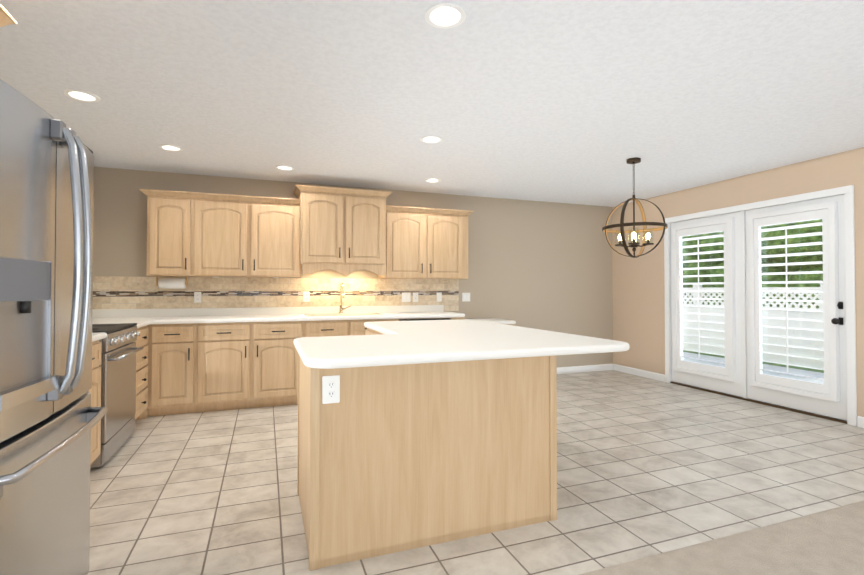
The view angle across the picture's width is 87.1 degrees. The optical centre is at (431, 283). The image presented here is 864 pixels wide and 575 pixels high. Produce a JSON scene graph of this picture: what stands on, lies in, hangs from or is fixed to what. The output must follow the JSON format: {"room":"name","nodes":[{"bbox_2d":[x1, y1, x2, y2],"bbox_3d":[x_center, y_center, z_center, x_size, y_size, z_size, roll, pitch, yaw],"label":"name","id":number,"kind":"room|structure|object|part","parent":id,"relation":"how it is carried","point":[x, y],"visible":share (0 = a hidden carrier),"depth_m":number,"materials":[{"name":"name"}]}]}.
{"room":"kitchen","nodes":[
{"label":"kitchen","id":0,"kind":"room"},
{"bbox_2d":[93,167,612,366],"bbox_3d":[-0.384,0.061,5.755,6.810,2.440,0.140,0,-1,-20],"label":"wall","id":1,"kind":"structure","parent":0,"point":[541,265],"depth_m":6.18,"materials":[{"name":"beige paint"}]},
{"bbox_2d":[143,189,194,279],"bbox_3d":[-2.663,-0.483,4.670,0.399,0.829,0.340,0,-1,-20],"label":"upper cabinet","id":2,"kind":"object","parent":1,"relation":"attached to","point":[170,215],"depth_m":4.52,"materials":[{"name":"brown wood"}]},
{"bbox_2d":[195,192,302,277],"bbox_3d":[-1.975,-0.480,4.922,1.066,0.829,0.340,0,-1,-20],"label":"upper cabinet","id":3,"kind":"object","parent":1,"relation":"attached to","point":[236,236],"depth_m":4.75,"materials":[{"name":"brown wood"}]},
{"bbox_2d":[92,276,458,310],"bbox_3d":[-1.534,0.148,5.253,4.004,0.413,0.010,0,-1,-20],"label":"wall tile","id":4,"kind":"structure","parent":1,"relation":"attached to","point":[113,292],"depth_m":5.13,"materials":[{"name":"beige tile"}]},
{"bbox_2d":[194,292,200,302],"bbox_3d":[-2.518,0.152,4.883,0.070,0.115,0.007,0,-1,-20],"label":"electrical outlet","id":5,"kind":"object","parent":4,"relation":"attached to","point":[197,297],"visible":1,"depth_m":4.88,"materials":[{"name":"white plastic"}]},
{"bbox_2d":[303,292,309,301],"bbox_3d":[-1.455,0.158,5.272,0.070,0.115,0.007,0,-1,-20],"label":"electrical outlet","id":6,"kind":"object","parent":4,"relation":"attached to","point":[306,296],"visible":1,"depth_m":5.27,"materials":[{"name":"white plastic"}]},
{"bbox_2d":[402,293,410,301],"bbox_3d":[-0.322,0.177,5.685,0.115,0.115,0.010,0,-1,-20],"label":"electrical outlet","id":7,"kind":"object","parent":4,"relation":"attached to","point":[406,297],"visible":1,"depth_m":5.68,"materials":[{"name":"white plastic"}]},
{"bbox_2d":[413,293,417,301],"bbox_3d":[-0.206,0.179,5.729,0.070,0.115,0.007,0,-1,-20],"label":"electrical outlet","id":8,"kind":"object","parent":4,"relation":"attached to","point":[415,297],"visible":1,"depth_m":5.73,"materials":[{"name":"white plastic"}]},
{"bbox_2d":[437,293,441,301],"bbox_3d":[0.094,0.179,5.834,0.070,0.115,0.016,0,-1,-20],"label":"electrical outlet","id":9,"kind":"object","parent":4,"relation":"attached to","point":[439,297],"visible":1,"depth_m":5.84,"materials":[{"name":"white plastic"}]},
{"bbox_2d":[295,185,386,267],"bbox_3d":[-1.034,-0.615,5.215,0.940,0.818,0.440,0,-1,-20],"label":"upper cabinet","id":10,"kind":"object","parent":1,"relation":"attached to","point":[310,230],"depth_m":5.00,"materials":[{"name":"brown wood"}]},
{"bbox_2d":[375,205,470,279],"bbox_3d":[-0.103,-0.466,5.607,1.070,0.831,0.340,0,-1,-20],"label":"upper cabinet","id":11,"kind":"object","parent":1,"relation":"attached to","point":[423,243],"depth_m":5.45,"materials":[{"name":"brown wood"}]},
{"bbox_2d":[462,293,469,300],"bbox_3d":[0.452,0.184,5.979,0.115,0.115,0.010,0,-1,-20],"label":"light switch","id":12,"kind":"object","parent":1,"relation":"attached to","point":[465,296],"visible":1,"depth_m":5.98,"materials":[{"name":"white plastic"}]},
{"bbox_2d":[557,364,612,373],"bbox_3d":[1.789,1.245,6.450,1.960,0.092,0.016,0,-1,-20],"label":"baseboard","id":13,"kind":"structure","parent":1,"relation":"attached to","point":[602,367],"depth_m":6.60,"materials":[{"name":"white wood"}]},
{"bbox_2d":[0,0,863,206],"bbox_3d":[0.817,-1.254,2.490,6.810,0.100,7.130,0,-1,-20],"label":"ceiling","id":14,"kind":"structure","parent":0,"point":[581,102],"depth_m":2.80,"materials":[{"name":"white paint"}]},
{"bbox_2d":[63,89,99,101],"bbox_3d":[-2.236,-1.226,2.905,0.188,0.068,0.188,0,-1,-20],"label":"recessed light","id":15,"kind":"object","parent":14,"relation":"in","point":[80,95],"visible":0.75,"depth_m":2.94,"materials":[{"name":"white"}]},
{"bbox_2d":[159,144,182,151],"bbox_3d":[-2.282,-1.212,3.973,0.188,0.068,0.188,0,-1,-20],"label":"recessed light","id":16,"kind":"object","parent":14,"relation":"in","point":[167,147],"visible":0.71,"depth_m":4.01,"materials":[{"name":"white"}]},
{"bbox_2d":[275,165,294,169],"bbox_3d":[-1.494,-1.203,4.622,0.188,0.068,0.188,0,-1,-20],"label":"recessed light","id":17,"kind":"object","parent":14,"relation":"in","point":[283,167],"visible":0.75,"depth_m":4.67,"materials":[{"name":"white"}]},
{"bbox_2d":[420,135,442,142],"bbox_3d":[-0.007,-1.215,3.750,0.188,0.068,0.188,0,-1,-20],"label":"recessed light","id":18,"kind":"object","parent":14,"relation":"in","point":[431,139],"visible":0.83,"depth_m":3.79,"materials":[{"name":"white"}]},
{"bbox_2d":[425,178,440,182],"bbox_3d":[0.009,-1.195,5.163,0.188,0.068,0.188,0,-1,-20],"label":"recessed light","id":19,"kind":"object","parent":14,"relation":"in","point":[432,180],"visible":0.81,"depth_m":5.21,"materials":[{"name":"white"}]},
{"bbox_2d":[425,3,465,28],"bbox_3d":[0.061,-1.238,2.058,0.188,0.068,0.188,0,-1,-20],"label":"recessed light","id":20,"kind":"object","parent":14,"relation":"in","point":[445,15],"visible":0.98,"depth_m":2.10,"materials":[{"name":"white plastic"}]},
{"bbox_2d":[602,157,667,257],"bbox_3d":[1.919,-0.709,4.318,0.566,0.938,0.566,0,-1,-20],"label":"chandelier","id":21,"kind":"object","parent":14,"relation":"hanging from","point":[634,244],"visible":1,"depth_m":4.28,"materials":[{"name":"brown metal"}]},
{"bbox_2d":[87,370,863,574],"bbox_3d":[0.817,1.266,2.456,6.810,0.060,7.130,0,-1,-20],"label":"floor","id":22,"kind":"structure","parent":0,"point":[647,467],"depth_m":2.76,"materials":[{"name":"tile"}]},
{"bbox_2d":[0,79,107,574],"bbox_3d":[-1.624,0.333,1.309,1.048,1.774,0.910,0,-1,-20],"label":"fridge","id":23,"kind":"object","parent":22,"relation":"on","point":[50,417],"visible":1,"depth_m":1.38,"materials":[{"name":"silver metal"}]},
{"bbox_2d":[90,323,142,467],"bbox_3d":[-2.584,0.776,3.303,0.695,0.904,0.759,0,-1,-20],"label":"range","id":24,"kind":"object","parent":22,"relation":"on","point":[119,349],"visible":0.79,"depth_m":3.28,"materials":[{"name":"silver metal"}]},
{"bbox_2d":[88,320,150,463],"bbox_3d":[-2.575,0.746,3.200,0.662,1.000,3.126,0,-1,-20],"label":"base cabinet","id":25,"kind":"object","parent":22,"relation":"on","point":[142,410],"visible":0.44,"depth_m":3.83,"materials":[{"name":"brown wood"}]},
{"bbox_2d":[147,323,195,415],"bbox_3d":[-2.557,0.828,4.556,0.406,0.874,0.591,0,-1,-20],"label":"base cabinet","id":26,"kind":"object","parent":22,"relation":"on","point":[171,386],"depth_m":4.30,"materials":[{"name":"brown wood"}]},
{"bbox_2d":[196,319,303,411],"bbox_3d":[-1.895,0.831,4.798,1.004,0.874,0.591,0,-1,-20],"label":"base cabinet","id":27,"kind":"object","parent":22,"relation":"on","point":[207,359],"depth_m":4.52,"materials":[{"name":"brown wood"}]},
{"bbox_2d":[92,311,463,322],"bbox_3d":[-1.498,0.375,4.930,3.868,0.040,0.570,0,-1,-20],"label":"countertop","id":28,"kind":"structure","parent":27,"relation":"on","point":[383,314],"depth_m":4.80,"materials":[{"name":"white stone"}]},
{"bbox_2d":[340,283,351,310],"bbox_3d":[-1.002,0.176,5.285,0.146,0.366,0.224,0,-1,-20],"label":"faucet","id":29,"kind":"object","parent":28,"relation":"on","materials":[{"name":"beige metal"}]},
{"bbox_2d":[328,311,379,314],"bbox_3d":[-0.998,0.451,5.117,0.840,0.198,0.445,0,-1,-20],"label":"sink","id":30,"kind":"object","parent":28,"relation":"in","point":[329,312],"depth_m":5.37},
{"bbox_2d":[304,319,395,336],"bbox_3d":[-0.969,0.836,5.137,0.968,0.874,0.591,0,-1,-20],"label":"base cabinet","id":31,"kind":"object","parent":22,"relation":"on","point":[312,327],"depth_m":4.82,"materials":[{"name":"brown wood"}]},
{"bbox_2d":[297,355,556,570],"bbox_3d":[-0.268,0.808,3.070,1.252,0.874,1.942,0,-1,-20],"label":"kitchen island","id":32,"kind":"object","parent":22,"relation":"on","point":[416,434],"depth_m":2.14,"materials":[{"name":"brown wood"}]},
{"bbox_2d":[322,375,339,403],"bbox_3d":[-0.440,0.464,1.981,0.075,0.120,0.007,0,-1,-20],"label":"outlet","id":33,"kind":"object","parent":32,"relation":"attached to","point":[330,383],"depth_m":1.98,"materials":[{"name":"white plastic"}]},
{"bbox_2d":[293,319,629,370],"bbox_3d":[-0.065,0.349,3.104,1.710,0.040,2.110,0,-1,-20],"label":"island countertop","id":34,"kind":"structure","parent":32,"relation":"on","point":[384,343],"depth_m":2.36,"materials":[{"name":"white stone"}]},
{"bbox_2d":[396,315,464,320],"bbox_3d":[-0.111,0.840,5.451,0.860,0.874,0.591,0,-1,-20],"label":"base cabinet","id":35,"kind":"object","parent":22,"relation":"on","point":[426,317],"depth_m":5.21,"materials":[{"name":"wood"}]},
{"bbox_2d":[470,318,515,325],"bbox_3d":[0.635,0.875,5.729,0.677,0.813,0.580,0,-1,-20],"label":"countertop","id":36,"kind":"structure","parent":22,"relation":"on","point":[503,321],"depth_m":5.67,"materials":[{"name":"white stone"}]},
{"bbox_2d":[580,501,863,574],"bbox_3d":[2.063,1.208,0.847,5.264,0.012,2.972,0,-1,-20],"label":"floor carpet","id":37,"kind":"object","parent":22,"relation":"on","point":[829,542],"visible":1,"depth_m":2.05,"materials":[{"name":"beige carpet"}]},
{"bbox_2d":[612,147,863,416],"bbox_3d":[3.949,0.032,3.619,0.140,2.440,6.850,0,-1,-20],"label":"wall","id":38,"kind":"structure","parent":0,"point":[638,306],"depth_m":5.79,"materials":[{"name":"beige paint"}]},
{"bbox_2d":[613,364,664,381],"bbox_3d":[2.870,1.243,6.328,0.014,0.092,0.908,0,-1,-20],"label":"baseboard","id":39,"kind":"structure","parent":38,"relation":"attached to","point":[634,371],"depth_m":6.29,"materials":[{"name":"white wood"}]},
{"bbox_2d":[672,218,735,381],"bbox_3d":[3.203,0.186,5.404,0.096,1.817,0.783,0,-1,-20],"label":"blind","id":40,"kind":"object","parent":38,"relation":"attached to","point":[727,372],"visible":0.98,"depth_m":5.32,"materials":[{"name":"white"}]},
{"bbox_2d":[671,212,742,396],"bbox_3d":[3.260,0.236,5.425,0.044,2.037,0.923,0,-1,-20],"label":"french door","id":41,"kind":"structure","parent":38,"relation":"in","point":[719,385],"depth_m":5.25,"materials":[{"name":"white wood"}]},
{"bbox_2d":[664,185,856,425],"bbox_3d":[3.442,0.208,4.974,0.160,2.125,2.028,0,-1,-20],"label":"door frame","id":42,"kind":"structure","parent":38,"relation":"attached to","point":[847,192],"depth_m":4.53,"materials":[{"name":"white wood"}]},
{"bbox_2d":[748,202,839,401],"bbox_3d":[3.536,0.173,4.493,0.096,1.817,0.783,0,-1,-20],"label":"blind","id":43,"kind":"object","parent":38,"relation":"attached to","point":[829,388],"visible":0.98,"depth_m":4.41,"materials":[{"name":"white"}]},
{"bbox_2d":[745,195,846,420],"bbox_3d":[3.556,0.223,4.499,0.123,2.037,0.923,0,-1,-20],"label":"french door","id":44,"kind":"structure","parent":38,"relation":"in","point":[833,409],"depth_m":4.37,"materials":[{"name":"white wood"}]},
{"bbox_3d":[3.670,0.274,4.123,0.078,0.209,0.066,0,-1,-20],"label":"door handle","id":45,"kind":"part","parent":44,"relation":"part of","materials":[{"name":"black metal"}]},
{"bbox_2d":[857,416,863,427],"bbox_3d":[4.392,1.186,2.169,0.014,0.092,3.855,0,-1,-20],"label":"baseboard","id":46,"kind":"structure","parent":38,"relation":"attached to","point":[860,420],"depth_m":3.96,"materials":[{"name":"white wood"}]},
{"bbox_3d":[-2.315,0.000,1.327,0.140,2.440,6.850,0,-1,-20],"label":"wall","id":47,"kind":"structure","parent":0,"visible":0},
{"bbox_2d":[0,4,16,26],"bbox_3d":[-1.845,-0.837,1.244,0.673,0.512,1.110,0,-1,-20],"label":"upper cabinet","id":48,"kind":"object","parent":47,"relation":"attached to","point":[6,18],"visible":1,"depth_m":1.83,"materials":[{"name":"brown wood"}]},
{"label":"outside","id":49,"kind":"structure","parent":0,"visible":0},
{"bbox_2d":[683,350,823,372],"bbox_3d":[7.918,1.481,8.645,10.778,0.080,17.000,0,-1,-20],"label":"ground","id":50,"kind":"structure","parent":49,"point":[789,366],"depth_m":7.99,"materials":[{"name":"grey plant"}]},
{"bbox_2d":[682,219,822,307],"bbox_3d":[8.052,-0.200,10.118,3.329,3.961,12.387,0,-1,-20],"label":"hedge","id":51,"kind":"object","parent":50,"relation":"on","point":[796,268],"depth_m":9.17,"materials":[{"name":"green plant"}]},
{"bbox_2d":[683,283,823,368],"bbox_3d":[5.909,0.718,9.225,0.160,1.458,9.080,0,-1,-20],"label":"fence","id":52,"kind":"object","parent":50,"relation":"on","point":[802,333],"depth_m":8.25,"materials":[{"name":"white plastic"}]},
{"bbox_2d":[683,352,823,383],"bbox_3d":[4.361,1.380,6.812,2.820,0.068,9.000,0,-1,-20],"label":"patio","id":53,"kind":"structure","parent":50,"relation":"on","point":[774,368],"depth_m":7.10,"materials":[{"name":"white"}]}
]}

